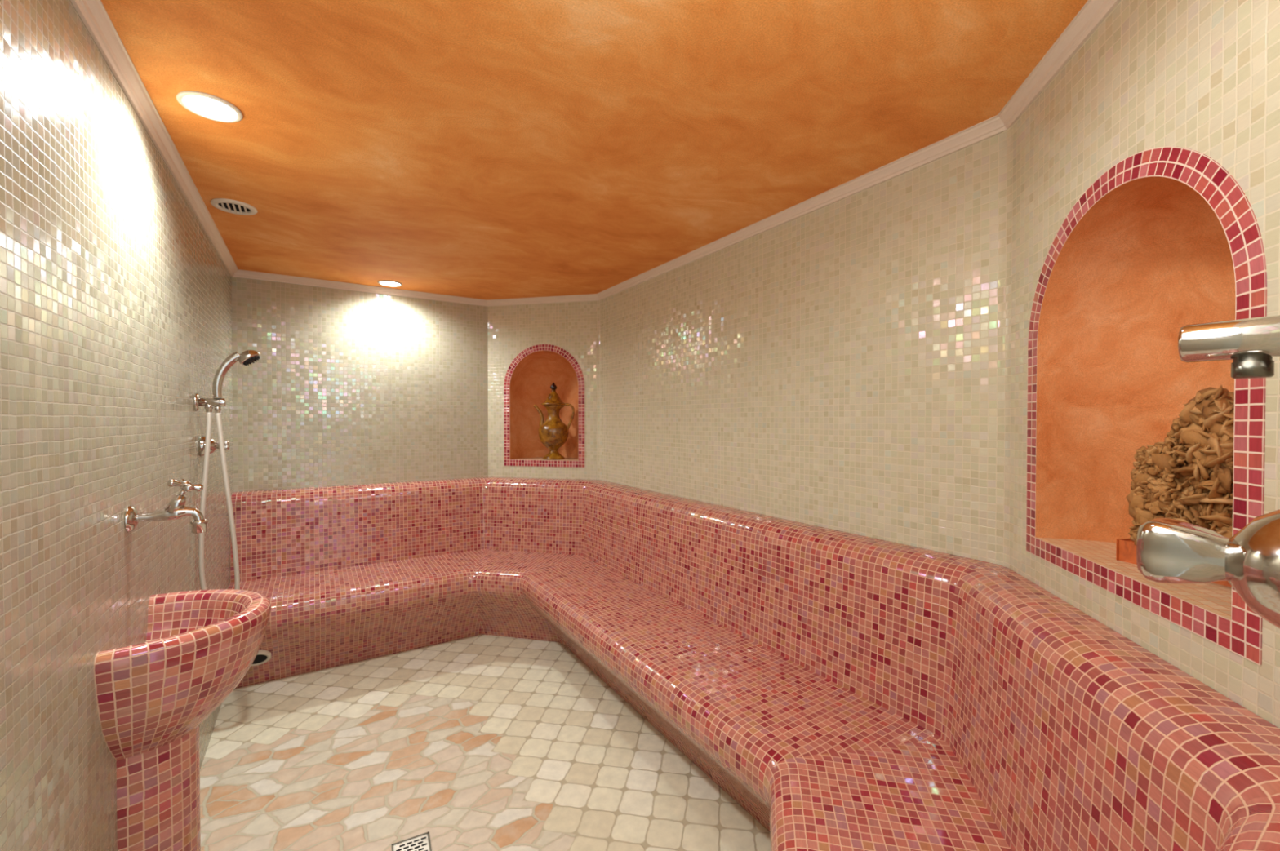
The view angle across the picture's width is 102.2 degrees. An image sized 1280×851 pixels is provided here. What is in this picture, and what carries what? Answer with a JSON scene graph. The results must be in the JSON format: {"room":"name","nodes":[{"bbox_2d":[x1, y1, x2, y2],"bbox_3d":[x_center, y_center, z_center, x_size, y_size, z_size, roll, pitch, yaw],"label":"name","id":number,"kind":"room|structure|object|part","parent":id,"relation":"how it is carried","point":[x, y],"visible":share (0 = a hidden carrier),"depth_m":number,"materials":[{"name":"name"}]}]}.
{"room":"spa","nodes":[
{"label":"spa","id":0,"kind":"room"},
{"bbox_2d":[0,0,233,850],"bbox_3d":[-1.289,0.265,1.291,0.001,2.300,4.083,0,1,-32],"label":"wall","id":1,"kind":"structure","parent":0,"point":[116,298],"depth_m":1.06,"materials":[{"name":"tile"}]},
{"bbox_2d":[70,0,238,276],"bbox_3d":[-1.275,-0.866,1.286,0.034,0.038,4.083,0,1,-32],"label":"trim","id":2,"kind":"structure","parent":1,"relation":"attached to","point":[93,13],"depth_m":1.39,"materials":[{"name":"beige paint"}]},
{"bbox_2d":[124,479,208,533],"bbox_3d":[-1.240,0.214,1.361,0.158,0.150,0.073,0,1,-32],"label":"tap","id":3,"kind":"object","parent":1,"relation":"attached to","point":[175,509],"visible":1,"depth_m":1.36,"materials":[{"name":"silver metal"}]},
{"bbox_3d":[-1.223,0.152,1.360,0.021,0.025,0.034,0,1,31],"label":"arm","id":4,"kind":"part","parent":3,"relation":"part of","materials":[{"name":"silver metal"}]},
{"bbox_3d":[-1.212,0.159,1.378,0.024,0.024,0.024,0,1,-32],"label":"handle","id":5,"kind":"part","parent":3,"relation":"part of","materials":[{"name":"silver metal"}]},
{"bbox_3d":[-1.195,0.165,1.365,0.033,0.021,0.021,0,1,34],"label":"arm","id":6,"kind":"part","parent":3,"relation":"part of","materials":[{"name":"silver metal"}]},
{"bbox_3d":[-1.202,0.168,1.395,0.021,0.025,0.034,0,1,31],"label":"arm","id":7,"kind":"part","parent":3,"relation":"part of","materials":[{"name":"silver metal"}]},
{"bbox_2d":[193,393,226,412],"bbox_3d":[-1.741,-0.092,2.094,0.096,0.075,0.070,0,1,-32],"label":"holder","id":8,"kind":"object","parent":1,"relation":"attached to","point":[208,404],"visible":1,"depth_m":2.08,"materials":[{"name":"silver metal"}]},
{"bbox_2d":[204,404,213,412],"bbox_3d":[-1.746,-0.069,2.091,0.028,0.030,0.028,0,1,-32],"label":"outlet","id":9,"kind":"object","parent":8,"relation":"attached to","point":[208,408],"depth_m":2.08,"materials":[{"name":"silver metal"}]},
{"bbox_2d":[198,350,260,590],"bbox_3d":[-1.689,0.240,2.129,0.207,1.111,0.081,0,1,-32],"label":"shower","id":10,"kind":"object","parent":8,"relation":"hanging from","point":[246,357],"visible":0.84,"depth_m":2.10,"materials":[{"name":"silver metal"}]},
{"bbox_3d":[-1.626,-0.272,2.161,0.057,0.043,0.065,0,1,-32],"label":"nozzle plate","id":11,"kind":"part","parent":10,"relation":"part of","materials":[{"name":"black rubber"}]},
{"bbox_2d":[198,435,230,456],"bbox_3d":[-1.794,0.085,2.181,0.098,0.084,0.084,0,1,-32],"label":"shower valve","id":12,"kind":"object","parent":1,"relation":"attached to","point":[214,445],"visible":0.8,"depth_m":2.15,"materials":[{"name":"silver metal"}]},
{"bbox_3d":[-1.772,0.085,2.194,0.048,0.040,0.040,0,1,-32],"label":"knob","id":13,"kind":"part","parent":12,"relation":"part of","materials":[{"name":"silver metal"}]},
{"bbox_2d":[231,276,488,492],"bbox_3d":[-1.749,0.240,3.414,1.485,2.300,0.001,0,1,-32],"label":"wall","id":14,"kind":"structure","parent":0,"point":[344,387],"depth_m":3.34,"materials":[{"name":"tile"}]},
{"bbox_2d":[233,269,487,306],"bbox_3d":[-1.740,-0.891,3.386,1.485,0.038,0.034,0,1,-32],"label":"trim","id":15,"kind":"structure","parent":14,"relation":"attached to","point":[239,273],"depth_m":3.32,"materials":[{"name":"beige paint"}]},
{"bbox_2d":[200,635,770,850],"bbox_3d":[-0.403,1.408,1.862,2.095,0.001,4.083,0,1,-32],"label":"floor","id":16,"kind":"structure","parent":0,"point":[480,743],"depth_m":2.12,"materials":[{"name":"tile"}]},
{"bbox_2d":[93,589,271,850],"bbox_3d":[-1.176,0.952,1.398,0.297,0.917,0.486,0,1,-32],"label":"basin","id":17,"kind":"object","parent":16,"relation":"on","point":[153,696],"visible":1,"depth_m":1.27,"materials":[{"name":"tile"}]},
{"bbox_3d":[-1.176,0.651,1.394,0.297,0.314,0.486,0,1,-32],"label":"bowl","id":18,"kind":"part","parent":17,"relation":"part of","materials":[{"name":"tile"}]},
{"bbox_2d":[391,831,431,850],"bbox_3d":[-0.754,1.408,1.707,0.118,0.004,0.118,0,1,-27],"label":"floor drain","id":19,"kind":"object","parent":16,"relation":"on","point":[420,842],"visible":1,"depth_m":1.73,"materials":[{"name":"silver metal"}]},
{"bbox_2d":[226,477,1279,850],"bbox_3d":[-0.483,0.903,1.983,2.093,1.007,3.781,0,1,-32],"label":"bench","id":20,"kind":"object","parent":16,"relation":"on","point":[847,691],"visible":0.88,"depth_m":1.69,"materials":[{"name":"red tile"}]},
{"bbox_2d":[251,650,271,666],"bbox_3d":[-2.004,1.213,2.694,0.132,0.110,0.102,0,1,-32],"label":"outlet","id":21,"kind":"object","parent":20,"relation":"attached to","point":[264,658],"depth_m":2.71,"materials":[{"name":"black plastic"}]},
{"bbox_3d":[-0.546,1.147,1.922,1.918,0.520,3.472,0,1,-32],"label":"seat","id":22,"kind":"part","parent":20,"relation":"part of","materials":[{"name":"tile"}]},
{"bbox_2d":[487,300,595,479],"bbox_3d":[-0.681,0.234,3.861,0.834,2.300,0.302,0,1,13],"label":"wall","id":23,"kind":"structure","parent":0,"point":[571,326],"depth_m":3.78,"materials":[{"name":"tile"}]},
{"bbox_2d":[487,293,599,306],"bbox_3d":[-0.704,-0.894,3.684,0.863,0.038,0.034,0,1,13],"label":"trim","id":24,"kind":"structure","parent":23,"relation":"attached to","point":[593,297],"depth_m":3.68,"materials":[{"name":"beige paint"}]},
{"bbox_2d":[503,344,585,467],"bbox_3d":[-0.692,-0.144,3.707,0.622,0.881,0.004,0,1,13],"label":"trim","id":25,"kind":"structure","parent":23,"relation":"attached to","point":[507,461],"depth_m":3.70,"materials":[{"name":"tile"}]},
{"bbox_2d":[513,457,578,461],"bbox_3d":[-0.673,0.248,3.796,0.499,0.001,0.499,0,1,-32],"label":"niche shelf","id":26,"kind":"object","parent":23,"relation":"attached to","point":[531,458],"depth_m":3.82,"materials":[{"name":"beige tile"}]},
{"bbox_2d":[533,382,574,460],"bbox_3d":[-0.636,-0.036,3.813,0.244,0.567,0.223,0,1,-29],"label":"coffee pot","id":27,"kind":"object","parent":26,"relation":"on","point":[553,433],"visible":1,"depth_m":3.76,"materials":[{"name":"brown metal"}]},
{"bbox_3d":[-0.743,-0.060,3.837,0.101,0.195,0.043,0,1,13],"label":"spout","id":28,"kind":"part","parent":27,"relation":"part of","materials":[{"name":"brown metal"}]},
{"bbox_3d":[-0.638,-0.205,3.811,0.180,0.114,0.180,0,1,13],"label":"lid","id":29,"kind":"part","parent":27,"relation":"part of","materials":[{"name":"brown metal"}]},
{"bbox_3d":[-0.531,-0.056,3.789,0.108,0.215,0.021,0,1,13],"label":"handle","id":30,"kind":"part","parent":27,"relation":"part of","materials":[{"name":"brown metal"}]},
{"bbox_2d":[101,0,1088,300],"bbox_3d":[-0.403,-0.892,1.835,2.095,0.001,4.083,0,1,-32],"label":"ceiling","id":31,"kind":"structure","parent":0,"point":[481,149],"depth_m":1.45,"materials":[{"name":"orange paint"}]},
{"bbox_2d":[176,90,243,123],"bbox_3d":[-1.194,-0.882,1.436,0.143,0.010,0.143,0,1,-32],"label":"recessed light","id":32,"kind":"object","parent":31,"relation":"in","point":[208,106],"visible":1,"depth_m":1.42,"materials":[{"name":"beige plastic"}]},
{"bbox_2d":[210,198,257,215],"bbox_3d":[-1.653,-0.890,2.105,0.152,0.010,0.152,0,1,-32],"label":"ceiling vent","id":33,"kind":"object","parent":31,"relation":"in","point":[233,206],"visible":1,"depth_m":2.10,"materials":[{"name":"beige plastic"}]},
{"bbox_2d":[377,280,402,287],"bbox_3d":[-1.595,-0.904,3.296,0.143,0.010,0.143,0,1,-32],"label":"recessed light","id":34,"kind":"object","parent":31,"relation":"in","point":[387,283],"visible":1,"depth_m":3.28,"materials":[{"name":"beige plastic"}]},
{"bbox_2d":[595,124,1013,568],"bbox_3d":[0.381,0.250,2.551,0.020,2.300,2.551,0,1,-32],"label":"wall","id":35,"kind":"structure","parent":0,"point":[844,365],"depth_m":1.94,"materials":[{"name":"tile"}]},
{"bbox_2d":[596,115,1006,300],"bbox_3d":[0.375,-0.881,2.534,0.034,0.038,2.510,0,1,-32],"label":"trim","id":36,"kind":"structure","parent":35,"relation":"attached to","point":[994,126],"depth_m":1.93,"materials":[{"name":"beige paint"}]},
{"bbox_2d":[1009,0,1279,728],"bbox_3d":[0.951,0.268,1.023,0.001,2.300,0.909,0,1,13],"label":"wall","id":37,"kind":"structure","parent":0,"point":[1201,76],"depth_m":0.93,"materials":[{"name":"tile"}]},
{"bbox_2d":[997,0,1120,129],"bbox_3d":[0.937,-0.863,1.028,0.034,0.038,0.938,0,1,13],"label":"trim","id":38,"kind":"structure","parent":37,"relation":"attached to","point":[1093,13],"depth_m":1.21,"materials":[{"name":"beige paint"}]},
{"bbox_2d":[1035,176,1235,542],"bbox_3d":[1.089,-0.093,1.021,0.272,0.769,0.564,0,1,13],"label":"niche","id":39,"kind":"object","parent":37,"relation":"in","point":[1151,259],"visible":0.64,"depth_m":1.24,"materials":[{"name":"paint"}]},
{"bbox_2d":[1037,537,1231,620],"bbox_3d":[1.030,0.292,1.039,0.505,0.001,0.505,0,1,-32],"label":"niche shelf","id":40,"kind":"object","parent":39,"relation":"attached to","point":[1215,598],"depth_m":0.95,"materials":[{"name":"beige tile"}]},
{"bbox_2d":[1115,538,1231,587],"bbox_3d":[1.112,0.272,1.008,0.120,0.050,0.250,0,1,-12],"label":"stand","id":41,"kind":"object","parent":40,"relation":"on","point":[1126,549],"visible":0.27,"depth_m":1.10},
{"bbox_2d":[1125,385,1234,545],"bbox_3d":[1.068,0.088,0.985,0.120,0.326,0.239,0,1,-3],"label":"decorative sculpture","id":42,"kind":"object","parent":41,"relation":"on","point":[1188,477],"visible":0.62,"depth_m":0.96,"materials":[{"name":"brown wood"}]},
{"bbox_2d":[1026,146,1266,666],"bbox_3d":[0.959,-0.093,1.051,0.004,0.863,0.658,0,1,13],"label":"trim","id":43,"kind":"structure","parent":37,"relation":"attached to","point":[1242,635],"depth_m":0.81,"materials":[{"name":"tile"}]},
{"label":"wall","id":44,"kind":"structure","parent":0,"visible":0},
{"bbox_2d":[1136,509,1279,629],"bbox_3d":[0.499,0.113,0.429,0.114,0.114,0.122,0,1,-32],"label":"shower valve","id":45,"kind":"object","parent":44,"relation":"attached to","point":[1169,550],"visible":1,"depth_m":0.43,"materials":[{"name":"silver metal"}]},
{"bbox_3d":[0.482,0.113,0.456,0.055,0.055,0.060,0,1,-32],"label":"knob","id":46,"kind":"part","parent":45,"relation":"part of","materials":[{"name":"silver metal"}]},
{"bbox_2d":[1177,315,1279,378],"bbox_3d":[0.505,-0.071,0.416,0.070,0.070,0.096,0,1,-32],"label":"faucet","id":47,"kind":"object","parent":44,"relation":"attached to","point":[1251,344],"visible":1,"depth_m":0.42,"materials":[{"name":"silver metal"}]},
{"bbox_2d":[1231,352,1274,378],"bbox_3d":[0.501,-0.050,0.423,0.023,0.022,0.023,0,1,-32],"label":"outlet","id":48,"kind":"object","parent":47,"relation":"attached to","point":[1244,365],"depth_m":0.42,"materials":[{"name":"silver metal"}]}
]}

